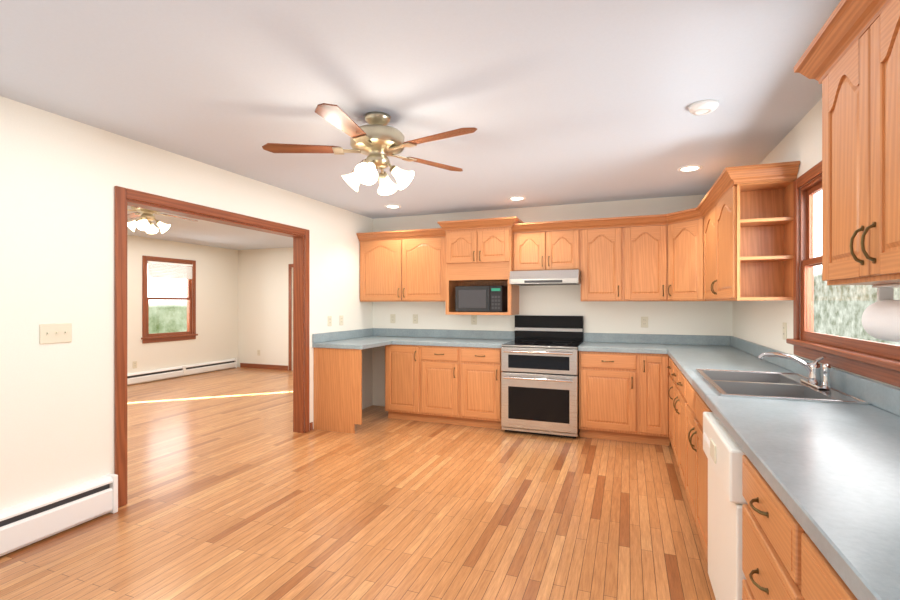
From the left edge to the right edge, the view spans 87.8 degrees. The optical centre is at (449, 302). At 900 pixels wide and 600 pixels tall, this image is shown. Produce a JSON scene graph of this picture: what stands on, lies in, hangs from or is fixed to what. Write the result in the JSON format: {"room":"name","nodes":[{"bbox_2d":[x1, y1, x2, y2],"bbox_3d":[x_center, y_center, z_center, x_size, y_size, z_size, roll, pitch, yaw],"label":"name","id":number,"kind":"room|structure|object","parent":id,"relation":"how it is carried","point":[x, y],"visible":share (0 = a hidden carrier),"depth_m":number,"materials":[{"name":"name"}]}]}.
{"room":"kitchen","nodes":[
{"label":"kitchen","id":0,"kind":"room"},
{"bbox_2d":[127,235,237,373],"bbox_3d":[-5.812,0.118,6.364,0.120,2.450,7.400,0,0,21],"label":"wall","id":1,"kind":"structure","parent":0,"point":[216,339],"depth_m":8.88,"materials":[{"name":"beige paint"}]},
{"bbox_2d":[141,256,197,342],"bbox_3d":[-5.026,-0.059,8.360,0.170,1.480,1.074,0,0,21],"label":"window","id":2,"kind":"structure","parent":1,"relation":"in","point":[184,267],"depth_m":8.30,"materials":[{"name":"brown wood"}]},
{"bbox_2d":[127,358,236,384],"bbox_3d":[-5.027,1.245,8.152,0.076,0.196,3.300,0,0,21],"label":"baseboard heater","id":3,"kind":"object","parent":1,"relation":"attached to","point":[153,375],"visible":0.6,"depth_m":8.44,"materials":[{"name":"white metal"}]},
{"bbox_2d":[133,350,259,367],"bbox_3d":[-4.564,1.023,8.651,0.586,0.115,2.236,0,0,21],"label":"outlet plates","id":4,"kind":"object","parent":1,"relation":"attached to","point":[135,362],"visible":1,"depth_m":7.77,"materials":[{"name":"beige plastic"}]},
{"bbox_2d":[0,96,372,509],"bbox_3d":[-1.927,0.118,3.922,0.120,2.450,9.200,0,0,21],"label":"wall","id":5,"kind":"structure","parent":0,"point":[61,177],"depth_m":2.85,"materials":[{"name":"beige paint"}]},
{"bbox_2d":[40,323,71,343],"bbox_3d":[-2.304,0.178,2.739,0.016,0.115,0.165,0,0,21],"label":"switch plate","id":6,"kind":"object","parent":5,"relation":"attached to","point":[56,333],"visible":1,"depth_m":2.73,"materials":[{"name":"beige plastic"}]},
{"bbox_2d":[0,473,117,555],"bbox_3d":[-2.815,1.222,1.312,0.076,0.241,3.650,0,0,21],"label":"baseboard heater","id":7,"kind":"object","parent":5,"relation":"attached to","point":[24,524],"visible":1,"depth_m":2.69,"materials":[{"name":"white metal"}]},
{"bbox_2d":[114,186,308,507],"bbox_3d":[-1.897,0.289,4.001,0.160,2.108,1.982,0,0,21],"label":"door frame","id":8,"kind":"structure","parent":5,"relation":"attached to","point":[123,196],"depth_m":3.47,"materials":[{"name":"brown wood"}]},
{"bbox_2d":[328,316,331,325],"bbox_3d":[-1.350,0.204,5.254,0.009,0.115,0.072,0,0,21],"label":"electrical outlet plate","id":9,"kind":"object","parent":5,"relation":"attached to","point":[329,317],"depth_m":5.25,"materials":[{"name":"beige"}]},
{"bbox_2d":[340,315,342,324],"bbox_3d":[-1.268,0.204,5.469,0.009,0.115,0.072,0,0,21],"label":"electrical outlet plate","id":10,"kind":"object","parent":5,"relation":"attached to","point":[341,316],"depth_m":5.46,"materials":[{"name":"beige"}]},
{"bbox_2d":[127,205,292,249],"bbox_3d":[-3.765,-1.157,5.585,4.500,0.100,7.640,0,0,21],"label":"ceiling","id":11,"kind":"structure","parent":0,"point":[205,233],"depth_m":7.67,"materials":[{"name":"paint"}]},
{"bbox_2d":[127,206,196,233],"bbox_3d":[-3.043,-0.910,4.772,1.146,0.394,1.102,0,0,21],"label":"ceiling fan","id":12,"kind":"object","parent":11,"relation":"hanging from","point":[144,224],"visible":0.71,"depth_m":4.70,"materials":[{"name":"white glass"}]},
{"bbox_2d":[238,247,292,369],"bbox_3d":[-2.428,0.118,9.099,4.500,2.450,0.120,0,0,21],"label":"wall","id":13,"kind":"structure","parent":0,"point":[263,301],"depth_m":9.55,"materials":[{"name":"beige paint"}]},
{"bbox_2d":[240,363,287,369],"bbox_3d":[-3.807,1.298,9.552,1.220,0.090,0.015,0,0,21],"label":"baseboard","id":14,"kind":"structure","parent":13,"relation":"attached to","point":[264,366],"depth_m":9.52,"materials":[{"name":"brown wood"}]},
{"bbox_2d":[288,264,292,369],"bbox_3d":[-2.713,0.284,9.194,1.036,2.118,0.135,0,0,21],"label":"door frame","id":15,"kind":"structure","parent":13,"relation":"attached to","point":[290,266],"depth_m":9.30,"materials":[{"name":"brown wood"}]},
{"bbox_2d":[0,367,715,599],"bbox_3d":[-1.731,1.393,4.811,8.854,0.100,7.640,0,0,21],"label":"floor","id":16,"kind":"structure","parent":0,"point":[238,488],"depth_m":2.94,"materials":[{"name":"brown wood"}]},
{"bbox_2d":[385,344,425,421],"bbox_3d":[-0.398,0.908,5.568,0.526,0.868,0.628,0,0,21],"label":"base cabinet","id":17,"kind":"object","parent":16,"relation":"on","point":[405,365],"depth_m":5.29,"materials":[{"name":"brown wood"}]},
{"bbox_2d":[312,328,391,349],"bbox_3d":[-1.068,0.401,5.135,0.616,0.144,0.602,0,0,21],"label":"countertop","id":18,"kind":"structure","parent":17,"relation":"on","point":[361,339],"depth_m":5.22,"materials":[{"name":"blue laminate"}]},
{"bbox_2d":[426,346,465,425],"bbox_3d":[-0.006,0.908,5.419,0.617,0.868,0.628,0,0,21],"label":"base cabinet","id":19,"kind":"object","parent":16,"relation":"on","point":[445,365],"depth_m":5.11,"materials":[{"name":"brown wood"}]},
{"bbox_2d":[376,328,514,347],"bbox_3d":[-0.240,0.401,5.493,1.908,0.144,0.657,0,0,21],"label":"countertop","id":20,"kind":"structure","parent":19,"relation":"on","point":[422,337],"depth_m":5.53,"materials":[{"name":"blue laminate"}]},
{"bbox_2d":[466,347,501,428],"bbox_3d":[0.395,0.908,5.266,0.546,0.868,0.628,0,0,21],"label":"base cabinet","id":21,"kind":"object","parent":16,"relation":"on","point":[483,365],"depth_m":4.96,"materials":[{"name":"brown wood"}]},
{"bbox_2d":[501,315,583,437],"bbox_3d":[0.993,0.743,4.974,0.762,1.200,0.743,0,0,21],"label":"range","id":22,"kind":"object","parent":16,"relation":"on","point":[540,375],"visible":0.98,"depth_m":4.72,"materials":[{"name":"grey metal"}]},
{"bbox_2d":[579,351,649,443],"bbox_3d":[1.666,0.908,4.782,0.618,0.868,0.628,0,0,21],"label":"base cabinet","id":23,"kind":"object","parent":16,"relation":"on","point":[614,387],"depth_m":4.49,"materials":[{"name":"brown wood"}]},
{"bbox_2d":[578,333,663,353],"bbox_3d":[1.734,0.401,4.754,0.776,0.144,0.635,0,0,21],"label":"countertop","id":24,"kind":"structure","parent":23,"relation":"on","point":[593,342],"depth_m":4.90,"materials":[{"name":"blue laminate"}]},
{"bbox_2d":[650,354,657,444],"bbox_3d":[1.978,0.908,4.663,0.353,0.868,0.628,0,0,21],"label":"base cabinet","id":25,"kind":"object","parent":16,"relation":"on","point":[657,399],"depth_m":4.36,"materials":[{"name":"brown wood"}]},
{"bbox_2d":[658,354,665,444],"bbox_3d":[2.383,0.908,4.484,0.684,0.868,0.676,0,0,21],"label":"base cabinet","id":26,"kind":"object","parent":16,"relation":"on","point":[661,357],"depth_m":4.34,"materials":[{"name":"brown wood"}]},
{"bbox_2d":[666,354,669,445],"bbox_3d":[2.210,0.908,3.948,0.627,0.868,0.584,0,0,21],"label":"base cabinet","id":27,"kind":"object","parent":16,"relation":"on","point":[667,356],"depth_m":4.32,"materials":[{"name":"brown wood"}]},
{"bbox_2d":[670,358,674,450],"bbox_3d":[2.055,0.908,3.541,0.627,0.868,0.592,0,0,21],"label":"base cabinet","id":28,"kind":"object","parent":16,"relation":"on","point":[672,363],"depth_m":3.91,"materials":[{"name":"brown wood"}]},
{"bbox_2d":[674,364,681,477],"bbox_3d":[1.898,0.908,3.130,0.627,0.868,0.592,0,0,21],"label":"base cabinet","id":29,"kind":"object","parent":16,"relation":"on","point":[677,373],"depth_m":3.46,"materials":[{"name":"brown wood"}]},
{"bbox_2d":[682,373,689,503],"bbox_3d":[1.736,0.908,2.704,0.627,0.868,0.623,0,0,21],"label":"base cabinet","id":30,"kind":"object","parent":16,"relation":"on","point":[685,383],"depth_m":2.98,"materials":[{"name":"brown wood"}]},
{"bbox_2d":[690,384,711,561],"bbox_3d":[1.574,0.908,2.278,0.627,0.868,0.547,0,0,21],"label":"base cabinet","id":31,"kind":"object","parent":16,"relation":"on","point":[698,458],"depth_m":2.47,"materials":[{"name":"brown wood"}]},
{"bbox_2d":[703,412,746,599],"bbox_3d":[1.341,0.917,1.737,0.646,0.852,0.608,0,0,21],"label":"dishwasher","id":32,"kind":"object","parent":16,"relation":"on","point":[724,452],"visible":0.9,"depth_m":1.73,"materials":[{"name":"white"}]},
{"bbox_2d":[742,455,785,599],"bbox_3d":[1.140,0.908,1.138,0.627,0.868,0.631,0,0,21],"label":"base cabinet","id":33,"kind":"object","parent":16,"relation":"on","point":[764,513],"depth_m":1.29,"materials":[{"name":"brown wood"}]},
{"bbox_2d":[664,334,899,599],"bbox_3d":[1.530,0.401,2.203,0.658,0.144,5.547,0,0,21],"label":"countertop","id":34,"kind":"structure","parent":33,"relation":"on","point":[829,473],"depth_m":1.36,"materials":[{"name":"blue laminate"}]},
{"bbox_2d":[695,369,869,404],"bbox_3d":[1.660,0.502,2.466,0.546,0.170,0.876,0,0,21],"label":"sink basin","id":35,"kind":"object","parent":34,"relation":"in","point":[765,385],"visible":0.56,"depth_m":2.45,"materials":[{"name":"silver metal"}]},
{"bbox_2d":[758,352,831,389],"bbox_3d":[1.754,0.341,2.406,0.272,0.162,0.295,0,0,21],"label":"faucet","id":36,"kind":"object","parent":34,"relation":"on","point":[813,368],"visible":1,"depth_m":2.37,"materials":[{"name":"silver metal"}]},
{"bbox_2d":[786,508,857,599],"bbox_3d":[0.935,0.908,0.599,0.627,0.868,0.676,0,0,21],"label":"base cabinet","id":37,"kind":"object","parent":16,"relation":"on","point":[809,575],"depth_m":0.97,"materials":[{"name":"brown wood"}]},
{"bbox_2d":[0,0,840,218],"bbox_3d":[-0.262,-1.157,2.176,4.234,0.100,7.120,0,0,21],"label":"ceiling","id":38,"kind":"structure","parent":0,"point":[559,102],"depth_m":2.37,"materials":[{"name":"paint"}]},
{"bbox_2d":[262,103,476,195],"bbox_3d":[-0.422,-0.888,2.737,1.265,0.438,1.251,0,0,21],"label":"kitchen ceiling fan","id":39,"kind":"object","parent":38,"relation":"hanging from","point":[377,140],"visible":1,"depth_m":2.70,"materials":[{"name":"brown wood"}]},
{"bbox_2d":[385,205,400,207],"bbox_3d":[-0.654,-1.103,5.353,0.190,0.008,0.190,0,0,21],"label":"recessed light","id":40,"kind":"object","parent":38,"relation":"in","point":[392,206],"visible":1,"depth_m":5.35,"materials":[{"name":"white glass"}]},
{"bbox_2d":[508,196,525,200],"bbox_3d":[0.708,-1.103,4.941,0.190,0.008,0.190,0,0,21],"label":"recessed light","id":41,"kind":"object","parent":38,"relation":"in","point":[516,198],"visible":1,"depth_m":4.94,"materials":[{"name":"white glass"}]},
{"bbox_2d":[677,165,702,171],"bbox_3d":[1.969,-1.103,3.841,0.190,0.008,0.190,0,0,21],"label":"recessed light","id":42,"kind":"object","parent":38,"relation":"in","point":[688,168],"visible":1,"depth_m":3.84,"materials":[{"name":"white glass"}]},
{"bbox_2d":[688,99,718,114],"bbox_3d":[1.418,-1.089,2.617,0.152,0.037,0.152,0,0,21],"label":"recessed light","id":43,"kind":"object","parent":38,"relation":"attached to","point":[704,107],"visible":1,"depth_m":2.58,"materials":[{"name":"white glass"}]},
{"bbox_2d":[373,194,732,405],"bbox_3d":[0.983,0.118,5.447,4.234,2.450,0.120,0,0,21],"label":"wall","id":44,"kind":"structure","parent":0,"point":[715,318],"depth_m":5.25,"materials":[{"name":"beige paint"}]},
{"bbox_2d":[356,230,407,301],"bbox_3d":[-0.769,-0.440,5.865,0.653,0.845,0.336,0,0,21],"label":"upper cabinet","id":45,"kind":"object","parent":44,"relation":"attached to","point":[383,255],"depth_m":5.70,"materials":[{"name":"brown wood"}]},
{"bbox_2d":[390,314,394,322],"bbox_3d":[-0.738,0.204,6.032,0.072,0.115,0.009,0,0,21],"label":"electrical outlet plate","id":46,"kind":"object","parent":44,"relation":"attached to","point":[392,316],"depth_m":6.03,"materials":[{"name":"beige"}]},
{"bbox_2d":[413,314,417,323],"bbox_3d":[-0.439,0.204,5.918,0.072,0.115,0.009,0,0,21],"label":"electrical outlet plate","id":47,"kind":"object","parent":44,"relation":"attached to","point":[415,316],"depth_m":5.91,"materials":[{"name":"beige"}]},
{"bbox_2d":[408,228,459,303],"bbox_3d":[-0.276,-0.440,5.678,0.654,0.845,0.336,0,0,21],"label":"upper cabinet","id":48,"kind":"object","parent":44,"relation":"attached to","point":[426,282],"depth_m":5.50,"materials":[{"name":"brown wood"}]},
{"bbox_2d":[471,315,476,324],"bbox_3d":[0.290,0.204,5.641,0.072,0.115,0.009,0,0,21],"label":"electrical outlet plate","id":49,"kind":"object","parent":44,"relation":"attached to","point":[473,317],"depth_m":5.64,"materials":[{"name":"beige"}]},
{"bbox_2d":[444,217,519,283],"bbox_3d":[0.374,-0.590,5.387,0.736,0.665,0.416,0,0,21],"label":"upper cabinet","id":50,"kind":"object","parent":44,"relation":"attached to","point":[475,251],"depth_m":5.20,"materials":[{"name":"brown wood"}]},
{"bbox_2d":[455,286,507,311],"bbox_3d":[0.371,-0.043,5.377,0.550,0.298,0.326,0,0,21],"label":"microwave","id":51,"kind":"object","parent":50,"relation":"on","point":[481,298],"visible":0.92,"depth_m":5.23,"materials":[{"name":"black plastic"}]},
{"bbox_2d":[512,221,551,270],"bbox_3d":[0.945,-0.603,5.213,0.423,0.520,0.336,0,0,21],"label":"upper cabinet","id":52,"kind":"object","parent":44,"relation":"attached to","point":[531,241],"depth_m":5.05,"materials":[{"name":"brown wood"}]},
{"bbox_2d":[509,270,580,285],"bbox_3d":[1.054,-0.270,5.085,0.712,0.141,0.498,0,0,21],"label":"range hood","id":53,"kind":"object","parent":52,"relation":"attached to","point":[546,277],"visible":0.92,"depth_m":4.87,"materials":[{"name":"silver metal"}]},
{"bbox_2d":[552,220,579,269],"bbox_3d":[1.221,-0.603,5.108,0.423,0.520,0.336,0,0,21],"label":"upper cabinet","id":54,"kind":"object","parent":44,"relation":"attached to","point":[565,233],"depth_m":4.92,"materials":[{"name":"brown wood"}]},
{"bbox_2d":[580,217,611,300],"bbox_3d":[1.614,-0.440,4.958,0.564,0.845,0.336,0,0,21],"label":"upper cabinet","id":55,"kind":"object","parent":44,"relation":"attached to","point":[596,233],"depth_m":4.82,"materials":[{"name":"brown wood"}]},
{"bbox_2d":[612,214,659,300],"bbox_3d":[1.985,-0.440,4.793,0.538,0.845,0.380,0,0,21],"label":"upper cabinet","id":56,"kind":"object","parent":44,"relation":"attached to","point":[635,239],"depth_m":4.68,"materials":[{"name":"brown wood"}]},
{"bbox_2d":[641,317,647,327],"bbox_3d":[2.065,0.204,4.965,0.072,0.115,0.009,0,0,21],"label":"electrical outlet plate","id":57,"kind":"object","parent":44,"relation":"attached to","point":[644,321],"depth_m":4.96,"materials":[{"name":"beige plastic"}]},
{"bbox_2d":[733,98,899,388],"bbox_3d":[1.612,0.118,1.398,0.062,2.450,7.000,0,0,21],"label":"wall","id":58,"kind":"structure","parent":0,"point":[759,322],"depth_m":3.16,"materials":[{"name":"beige paint"}]},
{"bbox_2d":[660,208,695,300],"bbox_3d":[2.385,-0.440,4.482,0.678,0.845,0.678,0,0,21],"label":"upper cabinet","id":59,"kind":"object","parent":58,"relation":"attached to","point":[677,229],"depth_m":4.47,"materials":[{"name":"brown wood"}]},
{"bbox_2d":[696,188,715,300],"bbox_3d":[2.313,-0.440,3.872,0.380,0.845,0.758,0,0,21],"label":"upper cabinet","id":60,"kind":"object","parent":58,"relation":"attached to","point":[706,210],"depth_m":4.03,"materials":[{"name":"brown wood"}]},
{"bbox_2d":[716,168,787,300],"bbox_3d":[2.153,-0.440,3.390,0.336,0.845,0.508,0,0,21],"label":"upper cabinet","id":61,"kind":"object","parent":58,"relation":"attached to","point":[729,237],"depth_m":3.12,"materials":[{"name":"brown wood"}]},
{"bbox_2d":[783,322,786,339],"bbox_3d":[2.226,0.188,3.112,0.009,0.115,0.072,0,0,21],"label":"electrical outlet plate","id":62,"kind":"object","parent":58,"relation":"attached to","point":[784,324],"depth_m":3.10,"materials":[{"name":"beige plastic"}]},
{"bbox_2d":[812,4,851,284],"bbox_3d":[1.397,-0.473,1.403,0.336,0.820,0.423,0,0,21],"label":"upper cabinet","id":63,"kind":"object","parent":58,"relation":"attached to","point":[831,62],"depth_m":1.52,"materials":[{"name":"brown wood"}]},
{"bbox_2d":[861,283,899,341],"bbox_3d":[1.425,0.032,1.456,0.136,0.188,0.285,0,0,21],"label":"paper towel holder","id":64,"kind":"object","parent":63,"relation":"attached to","point":[880,319],"visible":1,"depth_m":1.50,"materials":[{"name":"grey"}]},
{"bbox_2d":[786,161,899,386],"bbox_3d":[1.911,-0.219,2.255,0.112,1.080,1.419,0,0,21],"label":"window","id":65,"kind":"structure","parent":58,"relation":"in","point":[864,362],"depth_m":2.65,"materials":[{"name":"brown wood"}]},
{"bbox_2d":[852,0,899,284],"bbox_3d":[1.278,-0.473,1.092,0.336,0.820,0.496,0,0,21],"label":"upper cabinet","id":66,"kind":"object","parent":58,"relation":"attached to","point":[875,23],"depth_m":1.29,"materials":[{"name":"brown wood"}]},
{"label":"outside","id":67,"kind":"structure","parent":0,"visible":0},
{"bbox_2d":[148,266,186,333],"bbox_3d":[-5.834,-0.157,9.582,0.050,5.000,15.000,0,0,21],"label":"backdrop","id":68,"kind":"structure","parent":67,"point":[171,284],"depth_m":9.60,"materials":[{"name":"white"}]},
{"bbox_2d":[814,190,899,344],"bbox_3d":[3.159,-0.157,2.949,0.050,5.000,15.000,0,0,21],"label":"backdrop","id":69,"kind":"structure","parent":67,"point":[840,315],"depth_m":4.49,"materials":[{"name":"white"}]}
]}

